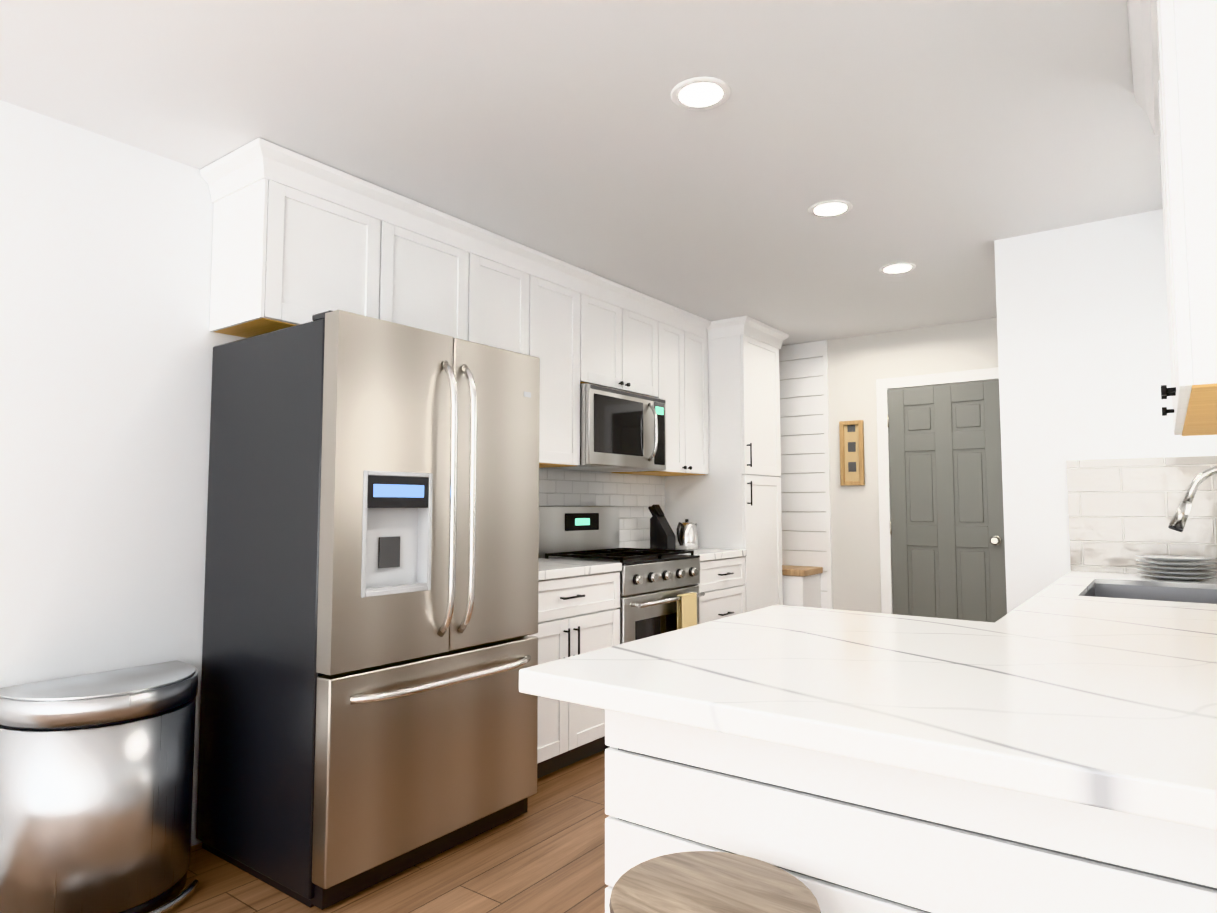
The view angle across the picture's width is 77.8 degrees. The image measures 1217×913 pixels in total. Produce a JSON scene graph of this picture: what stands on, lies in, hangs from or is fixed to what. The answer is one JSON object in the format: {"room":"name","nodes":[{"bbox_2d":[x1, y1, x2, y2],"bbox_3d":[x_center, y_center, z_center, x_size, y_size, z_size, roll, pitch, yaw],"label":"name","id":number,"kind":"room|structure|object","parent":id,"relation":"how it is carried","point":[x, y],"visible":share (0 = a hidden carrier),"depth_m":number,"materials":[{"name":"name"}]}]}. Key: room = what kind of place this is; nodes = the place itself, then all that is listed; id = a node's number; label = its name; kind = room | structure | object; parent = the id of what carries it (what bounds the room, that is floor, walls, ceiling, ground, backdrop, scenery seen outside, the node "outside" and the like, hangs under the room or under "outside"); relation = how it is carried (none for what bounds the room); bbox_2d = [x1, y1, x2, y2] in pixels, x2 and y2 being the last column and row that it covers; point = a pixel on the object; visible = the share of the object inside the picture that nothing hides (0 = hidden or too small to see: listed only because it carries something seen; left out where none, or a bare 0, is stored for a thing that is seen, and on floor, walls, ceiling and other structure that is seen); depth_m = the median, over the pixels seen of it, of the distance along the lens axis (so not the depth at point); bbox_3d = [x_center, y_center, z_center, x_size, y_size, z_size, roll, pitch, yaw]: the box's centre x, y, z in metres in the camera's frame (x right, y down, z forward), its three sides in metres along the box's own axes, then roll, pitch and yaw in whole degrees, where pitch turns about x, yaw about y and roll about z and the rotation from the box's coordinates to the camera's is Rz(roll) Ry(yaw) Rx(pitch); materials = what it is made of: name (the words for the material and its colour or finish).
{"room":"kitchen","nodes":[
{"label":"kitchen","id":0,"kind":"room"},
{"bbox_2d":[0,100,663,846],"bbox_3d":[-1.611,0.155,2.646,0.100,2.440,8.750,-3,-5,36],"label":"wall","id":1,"kind":"structure","parent":0,"point":[108,340],"depth_m":2.49,"materials":[{"name":"white paint"}]},
{"bbox_2d":[208,142,475,341],"bbox_3d":[-1.046,-0.742,3.080,0.357,0.588,0.952,-3,-5,36],"label":"upper cabinet","id":2,"kind":"object","parent":1,"relation":"attached to","point":[298,239],"depth_m":2.79,"materials":[{"name":"white wood"}]},
{"bbox_2d":[472,226,591,467],"bbox_3d":[-0.526,-0.479,3.768,0.357,1.023,0.924,-3,-5,36],"label":"upper cabinet","id":3,"kind":"object","parent":1,"relation":"attached to","point":[528,302],"depth_m":3.76,"materials":[{"name":"white wood"}]},
{"bbox_2d":[539,470,664,547],"bbox_3d":[-0.258,0.327,4.380,0.008,0.484,2.180,-3,-5,36],"label":"backsplash","id":4,"kind":"structure","parent":1,"relation":"attached to","point":[633,497],"depth_m":4.81,"materials":[{"name":"white tile"}]},
{"bbox_2d":[592,274,663,397],"bbox_3d":[-0.064,-0.660,4.408,0.357,0.576,0.760,-3,-5,36],"label":"upper cabinet","id":5,"kind":"object","parent":1,"relation":"attached to","point":[625,323],"depth_m":4.32,"materials":[{"name":"white wood"}]},
{"bbox_2d":[546,383,665,471],"bbox_3d":[-0.014,-0.144,4.337,0.464,0.430,0.756,-3,-5,36],"label":"microwave","id":6,"kind":"object","parent":5,"relation":"attached to","point":[622,431],"visible":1,"depth_m":4.18,"materials":[{"name":"silver metal"}]},
{"bbox_2d":[611,302,710,475],"bbox_3d":[0.328,-0.402,4.923,0.357,1.023,0.686,-3,-5,36],"label":"upper cabinet","id":7,"kind":"object","parent":1,"relation":"attached to","point":[683,336],"depth_m":4.84,"materials":[{"name":"white wood"}]},
{"bbox_2d":[165,747,608,912],"bbox_3d":[-0.284,1.337,1.585,3.400,0.060,8.750,-3,-5,36],"label":"floor","id":8,"kind":"structure","parent":0,"point":[545,853],"depth_m":2.46,"materials":[{"name":"brown wood"}]},
{"bbox_2d":[0,661,198,912],"bbox_3d":[-1.495,1.020,2.272,0.402,0.665,0.538,-3,-5,36],"label":"trash can","id":9,"kind":"object","parent":8,"relation":"on","point":[96,780],"visible":1,"depth_m":2.13,"materials":[{"name":"silver metal"}]},
{"bbox_2d":[196,310,539,909],"bbox_3d":[-0.837,0.482,2.829,0.862,1.810,0.924,-3,-5,36],"label":"fridge","id":10,"kind":"object","parent":8,"relation":"on","point":[368,714],"visible":1,"depth_m":2.50,"materials":[{"name":"grey metal"}]},
{"bbox_2d":[529,568,621,778],"bbox_3d":[-0.424,0.998,3.584,0.607,0.880,0.807,-3,-5,36],"label":"base cabinet","id":11,"kind":"object","parent":8,"relation":"on","point":[578,606],"depth_m":3.44,"materials":[{"name":"white wood"}]},
{"bbox_2d":[538,558,621,575],"bbox_3d":[-0.421,0.539,3.612,0.620,0.040,0.807,-3,-5,36],"label":"countertop","id":12,"kind":"structure","parent":11,"relation":"on","point":[547,567],"depth_m":3.58,"materials":[{"name":"white stone"}]},
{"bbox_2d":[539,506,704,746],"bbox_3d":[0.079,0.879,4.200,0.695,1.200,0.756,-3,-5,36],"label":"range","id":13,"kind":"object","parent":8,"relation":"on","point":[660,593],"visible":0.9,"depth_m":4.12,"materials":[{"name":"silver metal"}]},
{"bbox_2d":[621,552,746,623],"bbox_3d":[0.455,1.077,4.771,0.607,0.880,0.620,-3,-5,36],"label":"base cabinet","id":14,"kind":"object","parent":8,"relation":"on","point":[722,578],"depth_m":4.60,"materials":[{"name":"white wood"}]},
{"bbox_2d":[636,548,746,559],"bbox_3d":[0.458,0.618,4.800,0.620,0.040,0.620,-3,-5,36],"label":"countertop","id":15,"kind":"structure","parent":14,"relation":"on","point":[704,553],"depth_m":4.68,"materials":[{"name":"white stone"}]},
{"bbox_2d":[648,504,675,549],"bbox_3d":[0.338,0.455,4.865,0.159,0.292,0.100,-3,-5,36],"label":"knife block","id":16,"kind":"object","parent":15,"relation":"on","point":[662,535],"visible":1,"depth_m":4.83,"materials":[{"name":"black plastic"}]},
{"bbox_2d":[676,519,698,548],"bbox_3d":[0.520,0.512,4.992,0.160,0.195,0.255,-3,-5,36],"label":"kettle","id":17,"kind":"object","parent":15,"relation":"on","point":[687,535],"visible":0.98,"depth_m":4.92,"materials":[{"name":"silver metal"}]},
{"bbox_2d":[609,851,820,912],"bbox_3d":[0.146,0.941,1.026,0.299,0.662,0.299,-3,-5,36],"label":"stool","id":18,"kind":"object","parent":8,"relation":"on","point":[701,882],"visible":1,"depth_m":1.07,"materials":[{"name":"brown wood"}]},
{"bbox_2d":[664,316,788,611],"bbox_3d":[0.832,0.331,5.294,0.671,2.437,0.686,-3,-5,36],"label":"pantry cabinet","id":19,"kind":"object","parent":8,"relation":"on","point":[731,499],"visible":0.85,"depth_m":5.06,"materials":[{"name":"white wood"}]},
{"bbox_2d":[782,565,822,607],"bbox_3d":[1.164,1.194,5.606,0.766,0.754,0.350,-3,-5,36],"label":"bench","id":20,"kind":"object","parent":8,"relation":"on","point":[801,585],"visible":0.27,"depth_m":5.35,"materials":[{"name":"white wood"}]},
{"bbox_2d":[519,571,1216,912],"bbox_3d":[1.216,0.876,2.043,1.287,0.920,2.877,-3,-5,36],"label":"kitchen peninsula","id":21,"kind":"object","parent":8,"relation":"on","point":[1052,748],"depth_m":1.14,"materials":[{"name":"white stone"}]},
{"bbox_2d":[1135,555,1216,579],"bbox_3d":[2.190,0.430,2.910,0.254,0.085,0.254,-3,-5,36],"label":"plates","id":22,"kind":"object","parent":21,"relation":"on","point":[1176,567],"visible":1,"depth_m":2.88,"materials":[{"name":"white ceramic"}]},
{"bbox_2d":[1168,466,1216,531],"bbox_3d":[1.981,0.231,2.415,0.303,0.417,0.106,-3,-5,36],"label":"faucet","id":23,"kind":"object","parent":21,"relation":"on","point":[1179,519],"visible":1,"depth_m":2.49,"materials":[{"name":"silver metal"}]},
{"bbox_2d":[0,0,1162,345],"bbox_3d":[-0.284,-1.157,1.750,3.400,0.060,8.750,-3,-5,36],"label":"ceiling","id":24,"kind":"structure","parent":0,"point":[942,144],"depth_m":2.42,"materials":[{"name":"white paint"}]},
{"bbox_2d":[671,77,730,109],"bbox_3d":[0.278,-1.089,2.271,0.180,0.006,0.180,-3,-5,36],"label":"recessed light","id":25,"kind":"object","parent":24,"relation":"in","point":[701,93],"visible":1,"depth_m":2.26,"materials":[{"name":"white plastic"}]},
{"bbox_2d":[808,200,852,217],"bbox_3d":[0.925,-1.031,3.146,0.180,0.006,0.180,-3,-5,36],"label":"recessed light","id":26,"kind":"object","parent":24,"relation":"in","point":[828,208],"visible":1,"depth_m":3.14,"materials":[{"name":"white plastic"}]},
{"bbox_2d":[879,263,915,273],"bbox_3d":[1.507,-0.979,3.933,0.180,0.006,0.180,-3,-5,36],"label":"recessed light","id":27,"kind":"object","parent":24,"relation":"in","point":[896,268],"visible":0.98,"depth_m":3.93,"materials":[{"name":"white plastic"}]},
{"bbox_2d":[779,317,998,612],"bbox_3d":[1.851,0.341,5.460,2.320,2.440,0.100,-3,-5,36],"label":"wall","id":28,"kind":"structure","parent":0,"point":[858,366],"depth_m":5.41,"materials":[{"name":"white paint"}]},
{"bbox_2d":[779,340,832,608],"bbox_3d":[1.297,0.363,5.793,0.828,2.437,0.019,-3,-5,36],"label":"wall","id":29,"kind":"structure","parent":28,"relation":"attached to","point":[813,513],"depth_m":5.67,"materials":[{"name":"white wood"}]},
{"bbox_2d":[839,420,864,485],"bbox_3d":[1.764,-0.025,5.466,0.170,0.470,0.025,-3,-5,36],"label":"framed art","id":30,"kind":"object","parent":28,"relation":"attached to","point":[852,467],"visible":0.98,"depth_m":5.47,"materials":[{"name":"beige wood"}]},
{"bbox_2d":[876,367,998,613],"bbox_3d":[2.269,0.482,5.064,0.880,2.104,0.021,-3,-5,36],"label":"door frame","id":31,"kind":"structure","parent":28,"relation":"attached to","point":[883,386],"depth_m":5.29,"materials":[{"name":"white wood"}]},
{"bbox_2d":[887,379,1006,622],"bbox_3d":[2.248,0.517,5.037,0.729,2.021,0.084,-3,-5,36],"label":"door","id":32,"kind":"structure","parent":28,"relation":"in","point":[947,516],"depth_m":5.06,"materials":[{"name":"grey paint"}]},
{"bbox_2d":[994,209,1216,613],"bbox_3d":[2.743,0.232,3.810,1.080,2.440,1.700,-3,-5,36],"label":"wall","id":33,"kind":"structure","parent":0,"point":[1083,345],"depth_m":3.31,"materials":[{"name":"white paint"}]},
{"bbox_2d":[1066,456,1216,575],"bbox_3d":[2.295,0.243,3.077,0.716,0.480,0.008,-3,-5,36],"label":"backsplash","id":34,"kind":"structure","parent":33,"relation":"attached to","point":[1121,512],"depth_m":3.15,"materials":[{"name":"beige tile"}]},
{"bbox_3d":[0.539,-0.020,0.007,0.100,2.440,7.050,-3,-5,36],"label":"wall","id":35,"kind":"structure","parent":0,"visible":0},
{"bbox_2d":[1127,0,1216,435],"bbox_3d":[1.402,-0.611,1.650,0.407,1.037,1.150,-3,-5,36],"label":"upper cabinet","id":36,"kind":"object","parent":35,"relation":"attached to","point":[1173,45],"visible":1,"depth_m":1.30,"materials":[{"name":"white wood"}]}
]}

